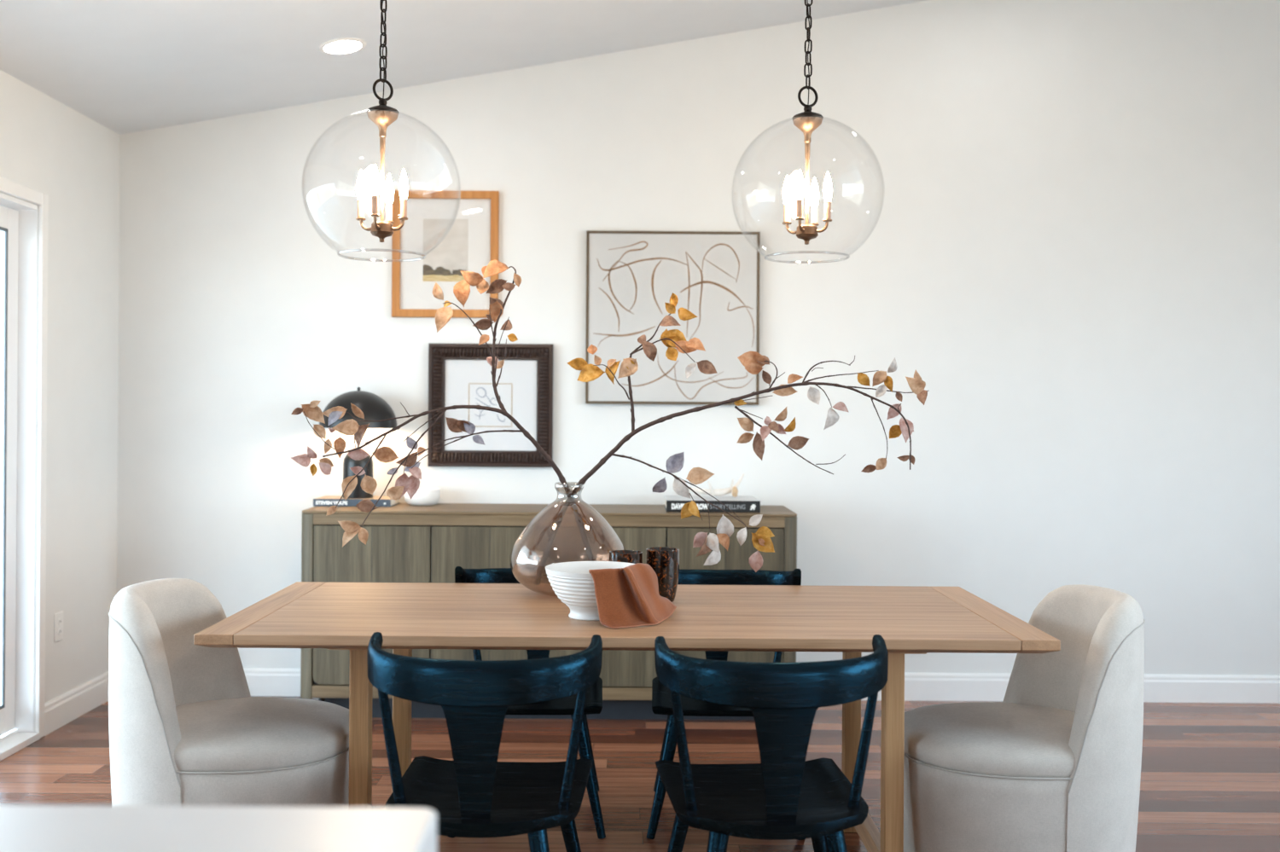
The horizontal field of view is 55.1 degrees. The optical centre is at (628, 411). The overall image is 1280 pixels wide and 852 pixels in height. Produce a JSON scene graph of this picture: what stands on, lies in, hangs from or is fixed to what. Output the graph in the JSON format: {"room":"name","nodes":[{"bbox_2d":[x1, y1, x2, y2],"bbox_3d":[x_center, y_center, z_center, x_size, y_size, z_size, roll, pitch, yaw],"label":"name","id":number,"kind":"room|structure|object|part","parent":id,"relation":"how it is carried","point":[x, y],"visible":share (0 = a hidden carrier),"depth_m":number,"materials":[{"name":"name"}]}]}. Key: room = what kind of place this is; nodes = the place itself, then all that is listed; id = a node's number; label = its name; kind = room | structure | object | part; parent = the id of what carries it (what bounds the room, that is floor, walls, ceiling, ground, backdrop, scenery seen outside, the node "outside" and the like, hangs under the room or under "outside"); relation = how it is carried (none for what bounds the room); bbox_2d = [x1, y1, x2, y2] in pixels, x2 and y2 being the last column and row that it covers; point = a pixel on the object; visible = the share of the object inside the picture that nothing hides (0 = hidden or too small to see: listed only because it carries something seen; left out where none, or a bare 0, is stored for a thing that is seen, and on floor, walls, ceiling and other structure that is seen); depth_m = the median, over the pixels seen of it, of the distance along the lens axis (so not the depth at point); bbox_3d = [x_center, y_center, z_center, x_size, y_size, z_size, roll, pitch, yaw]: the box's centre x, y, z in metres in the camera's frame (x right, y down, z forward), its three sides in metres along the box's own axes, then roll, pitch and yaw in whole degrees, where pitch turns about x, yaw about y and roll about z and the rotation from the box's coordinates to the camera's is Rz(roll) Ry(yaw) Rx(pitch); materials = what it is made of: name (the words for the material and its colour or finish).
{"room":"dining room","nodes":[
{"label":"dining room","id":0,"kind":"room"},
{"bbox_2d":[0,69,120,733],"bbox_3d":[-2.456,0.016,1.265,0.140,2.616,8.930,0,0,0],"label":"wall","id":1,"kind":"structure","parent":0,"point":[48,147],"depth_m":5.29,"materials":[{"name":"paint"}]},
{"bbox_2d":[0,192,40,761],"bbox_3d":[-2.457,0.246,3.623,0.178,2.155,2.645,0,0,0],"label":"door","id":2,"kind":"structure","parent":1,"relation":"in","point":[18,218],"depth_m":4.93,"materials":[{"name":"white plastic"}]},
{"bbox_3d":[-2.484,0.236,4.256,0.040,2.085,1.366,0,0,0],"label":"sash","id":3,"kind":"part","parent":2,"relation":"part of","materials":[{"name":"white plastic"}]},
{"bbox_2d":[0,176,48,738],"bbox_3d":[-2.380,0.221,3.623,0.016,2.207,2.749,0,0,0],"label":"trim","id":4,"kind":"structure","parent":1,"relation":"attached to","point":[8,187],"depth_m":4.95,"materials":[{"name":"white paint"}]},
{"bbox_2d":[54,611,63,642],"bbox_3d":[-2.388,0.904,5.140,0.009,0.120,0.074,0,0,0],"label":"wall outlet","id":5,"kind":"object","parent":1,"relation":"attached to","point":[58,617],"visible":1,"depth_m":5.13,"materials":[{"name":"plastic"}]},
{"bbox_2d":[44,672,108,736],"bbox_3d":[-2.387,1.261,5.364,0.016,0.126,0.733,0,0,0],"label":"baseboard","id":6,"kind":"structure","parent":1,"relation":"attached to","point":[66,708],"depth_m":5.27,"materials":[{"name":"white paint"}]},
{"bbox_2d":[0,0,927,134],"bbox_3d":[1.121,-1.934,1.265,7.266,1.383,9.210,0,0,0],"label":"ceiling","id":7,"kind":"structure","parent":0,"point":[127,66],"depth_m":5.05,"materials":[{"name":"paint"}]},
{"bbox_2d":[318,37,366,54],"bbox_3d":[-1.170,-1.492,5.010,0.191,0.038,0.194,0,0,0],"label":"recessed light","id":8,"kind":"object","parent":7,"relation":"in","point":[345,45],"visible":1,"depth_m":5.00,"materials":[{"name":"white paint"}]},
{"bbox_2d":[324,40,361,52],"bbox_3d":[-1.169,-1.490,5.010,0.152,0.026,0.154,0,0,0],"label":"diffuser","id":9,"kind":"object","parent":8,"relation":"attached to","point":[329,46],"depth_m":5.01,"materials":[{"name":"white plastic"}]},
{"bbox_2d":[337,0,425,261],"bbox_3d":[-0.726,-1.017,3.620,0.461,1.121,0.461,0,0,1],"label":"pendant light","id":10,"kind":"object","parent":7,"relation":"hanging from","point":[382,115],"visible":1,"depth_m":3.61,"materials":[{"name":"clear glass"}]},
{"bbox_3d":[-0.792,-0.670,3.628,0.028,0.091,0.028,0,0,-38],"label":"bulb","id":11,"kind":"part","parent":10,"relation":"part of","materials":[{"name":"white glass"}]},
{"bbox_3d":[-0.776,-0.550,3.626,0.043,0.036,0.009,0,0,7],"label":"arm","id":12,"kind":"part","parent":10,"relation":"part of","materials":[{"name":"gold metal"}]},
{"bbox_3d":[-0.736,-0.669,3.555,0.028,0.091,0.028,0,0,-38],"label":"bulb","id":13,"kind":"part","parent":10,"relation":"part of","materials":[{"name":"white glass"}]},
{"bbox_3d":[-0.735,-0.550,3.572,0.009,0.036,0.043,0,0,7],"label":"arm","id":14,"kind":"part","parent":10,"relation":"part of","materials":[{"name":"gold metal"}]},
{"bbox_3d":[-0.728,-0.678,3.620,0.017,0.266,0.017,0,0,-38],"label":"rod","id":15,"kind":"part","parent":10,"relation":"part of","materials":[{"name":"gold metal"}]},
{"bbox_3d":[-0.724,-1.236,3.620,0.011,0.642,0.011,0,0,-38],"label":"cord","id":16,"kind":"part","parent":10,"relation":"part of","materials":[{"name":"brown metal"}]},
{"bbox_3d":[-0.720,-0.669,3.684,0.028,0.091,0.028,0,0,-38],"label":"bulb","id":17,"kind":"part","parent":10,"relation":"part of","materials":[{"name":"white glass"}]},
{"bbox_3d":[-0.681,-0.550,3.614,0.043,0.036,0.009,0,0,7],"label":"arm","id":18,"kind":"part","parent":10,"relation":"part of","materials":[{"name":"gold metal"}]},
{"bbox_3d":[-0.663,-0.669,3.612,0.028,0.091,0.028,0,0,-38],"label":"bulb","id":19,"kind":"part","parent":10,"relation":"part of","materials":[{"name":"white glass"}]},
{"bbox_2d":[764,0,849,263],"bbox_3d":[0.546,-1.127,3.730,0.461,1.325,0.461,0,0,37],"label":"pendant light","id":20,"kind":"object","parent":7,"relation":"hanging from","point":[807,121],"visible":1,"depth_m":3.72,"materials":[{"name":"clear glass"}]},
{"bbox_3d":[0.485,-0.678,3.760,0.028,0.091,0.028,0,0,-17],"label":"bulb","id":21,"kind":"part","parent":20,"relation":"part of","materials":[{"name":"white glass"}]},
{"bbox_3d":[0.499,-0.559,3.753,0.043,0.036,0.009,0,0,28],"label":"arm","id":22,"kind":"part","parent":20,"relation":"part of","materials":[{"name":"gold metal"}]},
{"bbox_3d":[0.512,-0.678,3.673,0.028,0.091,0.028,0,0,-17],"label":"bulb","id":23,"kind":"part","parent":20,"relation":"part of","materials":[{"name":"white glass"}]},
{"bbox_3d":[0.519,-0.558,3.688,0.009,0.036,0.043,0,0,28],"label":"arm","id":24,"kind":"part","parent":20,"relation":"part of","materials":[{"name":"gold metal"}]},
{"bbox_3d":[0.543,-0.686,3.730,0.017,0.266,0.017,0,0,-17],"label":"rod","id":25,"kind":"part","parent":20,"relation":"part of","materials":[{"name":"gold metal"}]},
{"bbox_3d":[0.547,-1.347,3.730,0.011,0.846,0.011,0,0,-17],"label":"cord","id":26,"kind":"part","parent":20,"relation":"part of","materials":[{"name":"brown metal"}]},
{"bbox_3d":[0.573,-0.677,3.787,0.028,0.091,0.028,0,0,-17],"label":"bulb","id":27,"kind":"part","parent":20,"relation":"part of","materials":[{"name":"white glass"}]},
{"bbox_3d":[0.584,-0.558,3.707,0.043,0.036,0.009,0,0,28],"label":"arm","id":28,"kind":"part","parent":20,"relation":"part of","materials":[{"name":"gold metal"}]},
{"bbox_3d":[0.600,-0.677,3.700,0.028,0.091,0.028,0,0,-17],"label":"bulb","id":29,"kind":"part","parent":20,"relation":"part of","materials":[{"name":"white glass"}]},
{"bbox_2d":[0,696,1279,851],"bbox_3d":[1.097,1.409,1.265,7.266,0.120,9.210,0,0,0],"label":"floor","id":30,"kind":"structure","parent":0,"point":[1210,781],"depth_m":4.60,"materials":[{"name":"brown wood"}]},
{"bbox_2d":[108,578,349,807],"bbox_3d":[-1.102,0.905,3.444,0.672,0.832,0.583,0,0,3],"label":"barrel chair","id":31,"kind":"object","parent":30,"relation":"on","point":[186,728],"visible":0.86,"depth_m":3.24,"materials":[{"name":"fabric"}]},
{"bbox_2d":[174,697,349,772],"bbox_3d":[-1.099,0.893,3.444,0.661,0.088,0.574,0,0,3],"label":"seat cushion","id":32,"kind":"object","parent":31,"relation":"on","point":[213,734],"depth_m":3.29,"materials":[{"name":"fabric"}]},
{"bbox_3d":[-1.101,1.127,3.444,0.658,0.388,0.571,0,0,3],"label":"seat","id":33,"kind":"part","parent":31,"relation":"part of","materials":[{"name":"fabric"}]},
{"bbox_2d":[366,632,602,851],"bbox_3d":[-0.338,0.934,2.973,0.551,0.816,0.530,0,0,2],"label":"dining chair","id":34,"kind":"object","parent":30,"relation":"on","point":[474,794],"visible":0.95,"depth_m":2.75,"materials":[{"name":"black wood"}]},
{"bbox_3d":[-0.551,0.767,2.845,0.077,0.334,0.027,0,0,-18],"label":"post","id":35,"kind":"part","parent":34,"relation":"part of","materials":[{"name":"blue wood"}]},
{"bbox_3d":[-0.340,0.592,2.808,0.551,0.131,0.193,0,0,2],"label":"rail","id":36,"kind":"part","parent":34,"relation":"part of","materials":[{"name":"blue wood"}]},
{"bbox_3d":[-0.338,0.931,2.976,0.472,0.034,0.524,0,0,2],"label":"seat","id":37,"kind":"part","parent":34,"relation":"part of","materials":[{"name":"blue wood"}]},
{"bbox_3d":[-0.185,1.137,2.763,0.046,0.412,0.153,0,0,-34],"label":"leg","id":38,"kind":"part","parent":34,"relation":"part of","materials":[{"name":"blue wood"}]},
{"bbox_3d":[-0.147,1.138,3.167,0.139,0.411,0.044,0,0,-38],"label":"leg","id":39,"kind":"part","parent":34,"relation":"part of","materials":[{"name":"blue wood"}]},
{"bbox_3d":[-0.129,0.770,2.834,0.077,0.334,0.027,0,0,21],"label":"post","id":40,"kind":"part","parent":34,"relation":"part of","materials":[{"name":"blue wood"}]},
{"bbox_2d":[447,566,605,839],"bbox_3d":[-0.319,0.935,4.078,0.551,0.816,0.530,0,0,0],"label":"dining chair","id":41,"kind":"object","parent":30,"relation":"on","point":[593,705],"visible":0.26,"depth_m":3.91,"materials":[{"name":"black wood"}]},
{"bbox_3d":[-0.528,0.768,4.212,0.077,0.334,0.027,0,0,20],"label":"post","id":42,"kind":"part","parent":41,"relation":"part of","materials":[{"name":"blue wood"}]},
{"bbox_3d":[-0.316,0.592,4.243,0.551,0.131,0.193,0,0,0],"label":"rail","id":43,"kind":"part","parent":41,"relation":"part of","materials":[{"name":"blue wood"}]},
{"bbox_3d":[-0.319,0.931,4.075,0.472,0.034,0.524,0,0,0],"label":"seat","id":44,"kind":"part","parent":41,"relation":"part of","materials":[{"name":"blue wood"}]},
{"bbox_3d":[-0.131,1.138,3.884,0.121,0.411,0.094,0,0,0],"label":"leg","id":45,"kind":"part","parent":41,"relation":"part of","materials":[{"name":"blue wood"}]},
{"bbox_3d":[-0.155,1.138,4.279,0.046,0.412,0.153,0,0,43],"label":"leg","id":46,"kind":"part","parent":41,"relation":"part of","materials":[{"name":"blue wood"}]},
{"bbox_2d":[300,503,797,721],"bbox_3d":[-0.344,0.886,5.466,2.125,0.906,0.492,0,0,0],"label":"sideboard","id":47,"kind":"object","parent":30,"relation":"on","point":[406,543],"visible":0.49,"depth_m":5.22,"materials":[{"name":"brown wood"}]},
{"bbox_3d":[-1.377,0.832,5.466,0.058,0.789,0.492,0,0,0],"label":"post","id":48,"kind":"part","parent":47,"relation":"part of","materials":[{"name":"brown wood"}]},
{"bbox_2d":[313,495,399,506],"bbox_3d":[-1.235,0.410,5.574,0.346,0.033,0.210,0,0,1],"label":"book","id":49,"kind":"object","parent":47,"relation":"on","point":[326,501],"visible":0.84,"depth_m":5.47,"materials":[{"name":"paper"}]},
{"bbox_2d":[319,387,397,499],"bbox_3d":[-1.230,0.142,5.575,0.349,0.502,0.349,0,0,0],"label":"table lamp","id":50,"kind":"object","parent":49,"relation":"on","point":[374,408],"visible":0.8,"depth_m":5.49,"materials":[{"name":"black metal"}]},
{"bbox_3d":[-1.229,-0.009,5.575,0.349,0.169,0.349,0,0,0],"label":"lamp shade","id":51,"kind":"part","parent":50,"relation":"part of","materials":[{"name":"black metal"}]},
{"bbox_3d":[-1.097,0.829,5.234,0.496,0.678,0.021,0,0,0],"label":"door","id":52,"kind":"part","parent":47,"relation":"part of","materials":[{"name":"brown wood"}]},
{"bbox_2d":[404,488,440,506],"bbox_3d":[-0.943,0.391,5.595,0.161,0.074,0.161,0,0,0],"label":"bowl","id":53,"kind":"object","parent":47,"relation":"on","point":[423,497],"visible":0.8,"depth_m":5.53,"materials":[{"name":"white ceramic"}]},
{"bbox_3d":[-0.346,1.204,5.245,2.009,0.052,0.049,0,0,0],"label":"rail","id":54,"kind":"part","parent":47,"relation":"part of","materials":[{"name":"brown wood"}]},
{"bbox_3d":[-0.594,0.832,5.234,0.496,0.678,0.021,0,0,0],"label":"door","id":55,"kind":"part","parent":47,"relation":"part of","materials":[{"name":"brown wood"}]},
{"bbox_3d":[-0.341,0.468,5.245,2.009,0.046,0.049,0,0,0],"label":"rail","id":56,"kind":"part","parent":47,"relation":"part of","materials":[{"name":"brown wood"}]},
{"bbox_3d":[-0.092,0.836,5.234,0.496,0.678,0.021,0,0,0],"label":"door","id":57,"kind":"part","parent":47,"relation":"part of","materials":[{"name":"brown wood"}]},
{"bbox_2d":[664,495,760,512],"bbox_3d":[0.365,0.413,5.459,0.405,0.050,0.332,0,0,0],"label":"book","id":58,"kind":"object","parent":47,"relation":"on","point":[672,503],"visible":0.83,"depth_m":5.29,"materials":[{"name":"black paper"}]},
{"bbox_2d":[688,473,744,497],"bbox_3d":[0.386,0.328,5.414,0.280,0.103,0.076,0,0,-12],"label":"antler mount","id":59,"kind":"object","parent":58,"relation":"on","point":[733,489],"visible":0.89,"depth_m":5.42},
{"bbox_3d":[0.410,0.839,5.234,0.496,0.678,0.021,0,0,0],"label":"door","id":60,"kind":"part","parent":47,"relation":"part of","materials":[{"name":"brown wood"}]},
{"bbox_3d":[0.690,0.846,5.466,0.058,0.789,0.492,0,0,0],"label":"post","id":61,"kind":"part","parent":47,"relation":"part of","materials":[{"name":"brown wood"}]},
{"bbox_2d":[193,581,1060,851],"bbox_3d":[-0.007,0.961,3.629,2.224,0.760,0.968,0,0,0],"label":"dining table","id":62,"kind":"object","parent":30,"relation":"on","point":[408,617],"visible":0.69,"depth_m":3.35,"materials":[{"name":"brown wood"}]},
{"bbox_3d":[-0.729,0.983,3.329,0.052,0.706,0.056,0,0,0],"label":"leg","id":63,"kind":"part","parent":62,"relation":"part of","materials":[{"name":"brown wood"}]},
{"bbox_3d":[-0.729,0.983,3.939,0.052,0.706,0.056,0,0,0],"label":"leg","id":64,"kind":"part","parent":62,"relation":"part of","materials":[{"name":"brown wood"}]},
{"bbox_2d":[509,482,625,596],"bbox_3d":[-0.190,0.403,3.880,0.373,0.353,0.373,0,0,0],"label":"vase","id":65,"kind":"object","parent":62,"relation":"on","point":[551,593],"visible":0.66,"depth_m":3.85,"materials":[{"name":"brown glass"}]},
{"bbox_2d":[290,259,594,561],"bbox_3d":[-0.552,0.038,3.774,0.944,1.026,0.149,0,0,-16],"label":"branch","id":66,"kind":"object","parent":65,"relation":"in","point":[404,484],"visible":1,"depth_m":3.75,"materials":[{"name":"brown plant"}]},
{"bbox_3d":[-0.503,0.266,3.766,0.853,0.571,0.088,0,0,-15],"label":"stem","id":67,"kind":"part","parent":66,"relation":"part of","materials":[{"name":"brown plant"}]},
{"bbox_3d":[-0.395,-0.222,3.858,0.053,0.475,0.078,0,0,19],"label":"stem","id":68,"kind":"part","parent":66,"relation":"part of","materials":[{"name":"brown plant"}]},
{"bbox_2d":[533,292,928,585],"bbox_3d":[0.310,0.091,3.806,1.213,0.922,0.115,0,0,8],"label":"branch","id":69,"kind":"object","parent":65,"relation":"in","point":[753,362],"visible":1,"depth_m":3.80,"materials":[{"name":"brown plant"}]},
{"bbox_3d":[0.007,-0.056,3.862,0.018,0.252,0.029,0,0,-36],"label":"stem","id":70,"kind":"part","parent":69,"relation":"part of","materials":[{"name":"brown plant"}]},
{"bbox_3d":[0.279,0.230,3.797,1.157,0.643,0.072,0,0,8],"label":"stem","id":71,"kind":"part","parent":69,"relation":"part of","materials":[{"name":"brown plant"}]},
{"bbox_2d":[545,561,634,621],"bbox_3d":[-0.096,0.510,3.460,0.281,0.140,0.281,0,0,0],"label":"serving bowl","id":72,"kind":"object","parent":62,"relation":"on","point":[573,583],"visible":0.58,"depth_m":3.39,"materials":[{"name":"white ceramic"}]},
{"bbox_2d":[588,563,676,628],"bbox_3d":[0.039,0.501,3.390,0.324,0.158,0.153,0,0,-42],"label":"napkin","id":73,"kind":"object","parent":72,"relation":"on","point":[629,596],"visible":0.99,"depth_m":3.31,"materials":[{"name":"orange fabric"}]},
{"bbox_2d":[608,550,642,564],"bbox_3d":[-0.010,0.502,3.690,0.102,0.157,0.102,0,0,0],"label":"tumbler","id":74,"kind":"object","parent":62,"relation":"on","point":[627,556],"visible":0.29,"depth_m":3.65,"materials":[{"name":"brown glass"}]},
{"bbox_2d":[645,546,679,602],"bbox_3d":[0.103,0.501,3.740,0.102,0.161,0.102,0,0,0],"label":"tumbler","id":75,"kind":"object","parent":62,"relation":"on","point":[665,561],"visible":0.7,"depth_m":3.70,"materials":[{"name":"brown glass"}]},
{"bbox_3d":[0.715,0.993,3.939,0.052,0.706,0.056,0,0,0],"label":"leg","id":76,"kind":"part","parent":62,"relation":"part of","materials":[{"name":"brown wood"}]},
{"bbox_3d":[0.713,1.256,3.639,0.036,0.060,0.544,0,0,0],"label":"foot rail","id":77,"kind":"part","parent":62,"relation":"part of","materials":[{"name":"brown wood"}]},
{"bbox_3d":[0.715,0.993,3.329,0.052,0.706,0.056,0,0,0],"label":"leg","id":78,"kind":"part","parent":62,"relation":"part of","materials":[{"name":"brown wood"}]},
{"bbox_2d":[646,569,805,840],"bbox_3d":[0.307,0.939,4.078,0.551,0.816,0.530,0,0,0],"label":"dining chair","id":79,"kind":"object","parent":30,"relation":"on","point":[661,698],"visible":0.29,"depth_m":4.05,"materials":[{"name":"black wood"}]},
{"bbox_3d":[0.147,1.140,4.284,0.046,0.412,0.153,0,0,-36],"label":"leg","id":80,"kind":"part","parent":79,"relation":"part of","materials":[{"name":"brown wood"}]},
{"bbox_3d":[0.119,1.140,3.879,0.139,0.411,0.044,0,0,-39],"label":"leg","id":81,"kind":"part","parent":79,"relation":"part of","materials":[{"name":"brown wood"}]},
{"bbox_3d":[0.307,0.935,4.075,0.472,0.034,0.524,0,0,0],"label":"seat","id":82,"kind":"part","parent":79,"relation":"part of","materials":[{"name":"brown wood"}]},
{"bbox_3d":[0.310,0.597,4.243,0.551,0.131,0.193,0,0,0],"label":"rail","id":83,"kind":"part","parent":79,"relation":"part of","materials":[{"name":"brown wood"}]},
{"bbox_3d":[0.519,0.775,4.212,0.077,0.334,0.027,0,0,-20],"label":"post","id":84,"kind":"part","parent":79,"relation":"part of","materials":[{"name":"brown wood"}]},
{"bbox_2d":[654,634,888,851],"bbox_3d":[0.325,0.939,2.973,0.551,0.816,0.530,0,0,-5],"label":"dining chair","id":85,"kind":"object","parent":30,"relation":"on","point":[786,796],"visible":1,"depth_m":2.76,"materials":[{"name":"black wood"}]},
{"bbox_3d":[0.118,1.140,3.152,0.140,0.411,0.043,0,0,28],"label":"leg","id":86,"kind":"part","parent":85,"relation":"part of","materials":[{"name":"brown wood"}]},
{"bbox_3d":[0.126,0.772,2.823,0.077,0.334,0.027,0,0,-24],"label":"post","id":87,"kind":"part","parent":85,"relation":"part of","materials":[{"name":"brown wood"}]},
{"bbox_3d":[0.174,1.140,2.759,0.046,0.412,0.153,0,0,39],"label":"leg","id":88,"kind":"part","parent":85,"relation":"part of","materials":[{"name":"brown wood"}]},
{"bbox_3d":[0.325,0.935,2.976,0.472,0.034,0.524,0,0,-5],"label":"seat","id":89,"kind":"part","parent":85,"relation":"part of","materials":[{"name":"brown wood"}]},
{"bbox_3d":[0.340,0.597,2.808,0.551,0.131,0.193,0,0,-5],"label":"rail","id":90,"kind":"part","parent":85,"relation":"part of","materials":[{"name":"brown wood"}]},
{"bbox_3d":[0.494,1.142,3.186,0.139,0.411,0.044,0,0,-44],"label":"leg","id":91,"kind":"part","parent":85,"relation":"part of","materials":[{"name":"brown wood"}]},
{"bbox_3d":[0.498,1.142,2.780,0.046,0.412,0.153,0,0,-40],"label":"leg","id":92,"kind":"part","parent":85,"relation":"part of","materials":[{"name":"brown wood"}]},
{"bbox_3d":[0.546,0.775,2.856,0.077,0.334,0.027,0,0,15],"label":"post","id":93,"kind":"part","parent":85,"relation":"part of","materials":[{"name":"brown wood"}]},
{"bbox_2d":[903,584,1145,851],"bbox_3d":[1.085,0.921,3.445,0.672,0.832,0.583,0,0,-2],"label":"barrel chair","id":94,"kind":"object","parent":30,"relation":"on","point":[1054,765],"visible":0.97,"depth_m":3.22,"materials":[{"name":"fabric"}]},
{"bbox_3d":[1.080,1.143,3.444,0.658,0.388,0.571,0,0,-2],"label":"seat","id":95,"kind":"part","parent":94,"relation":"part of","materials":[{"name":"fabric"}]},
{"bbox_2d":[904,702,1075,778],"bbox_3d":[1.081,0.908,3.444,0.661,0.088,0.574,0,0,-2],"label":"seat cushion","id":96,"kind":"object","parent":94,"relation":"on","point":[974,740],"depth_m":3.28,"materials":[{"name":"fabric"}]},
{"bbox_3d":[-1.076,0.909,0.880,1.680,0.850,0.820,0,0,0],"label":"kitchen island","id":97,"kind":"object","parent":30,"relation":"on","visible":0},
{"bbox_2d":[0,804,436,851],"bbox_3d":[-1.080,0.454,0.876,1.747,0.060,0.913,0,0,0],"label":"island countertop","id":98,"kind":"structure","parent":97,"relation":"on","point":[23,829],"depth_m":1.26,"materials":[{"name":"white stone"}]},
{"bbox_2d":[116,0,1279,675],"bbox_3d":[1.111,-0.579,5.800,7.266,3.854,0.140,0,0,0],"label":"wall","id":99,"kind":"structure","parent":0,"point":[1062,217],"depth_m":5.73,"materials":[{"name":"paint"}]},
{"bbox_2d":[391,190,499,318],"bbox_3d":[-0.855,-0.732,5.715,0.494,0.590,0.027,0,0,0],"label":"framed picture","id":100,"kind":"object","parent":99,"relation":"attached to","point":[456,231],"visible":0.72,"depth_m":5.72,"materials":[{"name":"white paper"}]},
{"bbox_2d":[422,218,468,281],"bbox_3d":[-0.855,-0.751,5.719,0.210,0.292,0.001,0,0,0],"label":"print","id":101,"kind":"object","parent":100,"relation":"attached to","point":[445,241],"depth_m":5.72},
{"bbox_2d":[427,343,552,467],"bbox_3d":[-0.644,-0.027,5.710,0.578,0.572,0.038,0,0,0],"label":"framed picture","id":102,"kind":"object","parent":99,"relation":"attached to","point":[459,374],"visible":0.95,"depth_m":5.72,"materials":[{"name":"paper"}]},
{"bbox_2d":[585,230,760,405],"bbox_3d":[0.203,-0.434,5.710,0.805,0.804,0.038,0,0,0],"label":"framed picture","id":103,"kind":"object","parent":99,"relation":"attached to","point":[714,276],"visible":1,"depth_m":5.70,"materials":[{"name":"white paper"}]},
{"bbox_2d":[243,669,1279,703],"bbox_3d":[1.098,1.286,5.722,6.986,0.126,0.016,0,0,0],"label":"baseboard","id":104,"kind":"structure","parent":99,"relation":"attached to","point":[918,687],"depth_m":5.71,"materials":[{"name":"white paint"}]}
]}

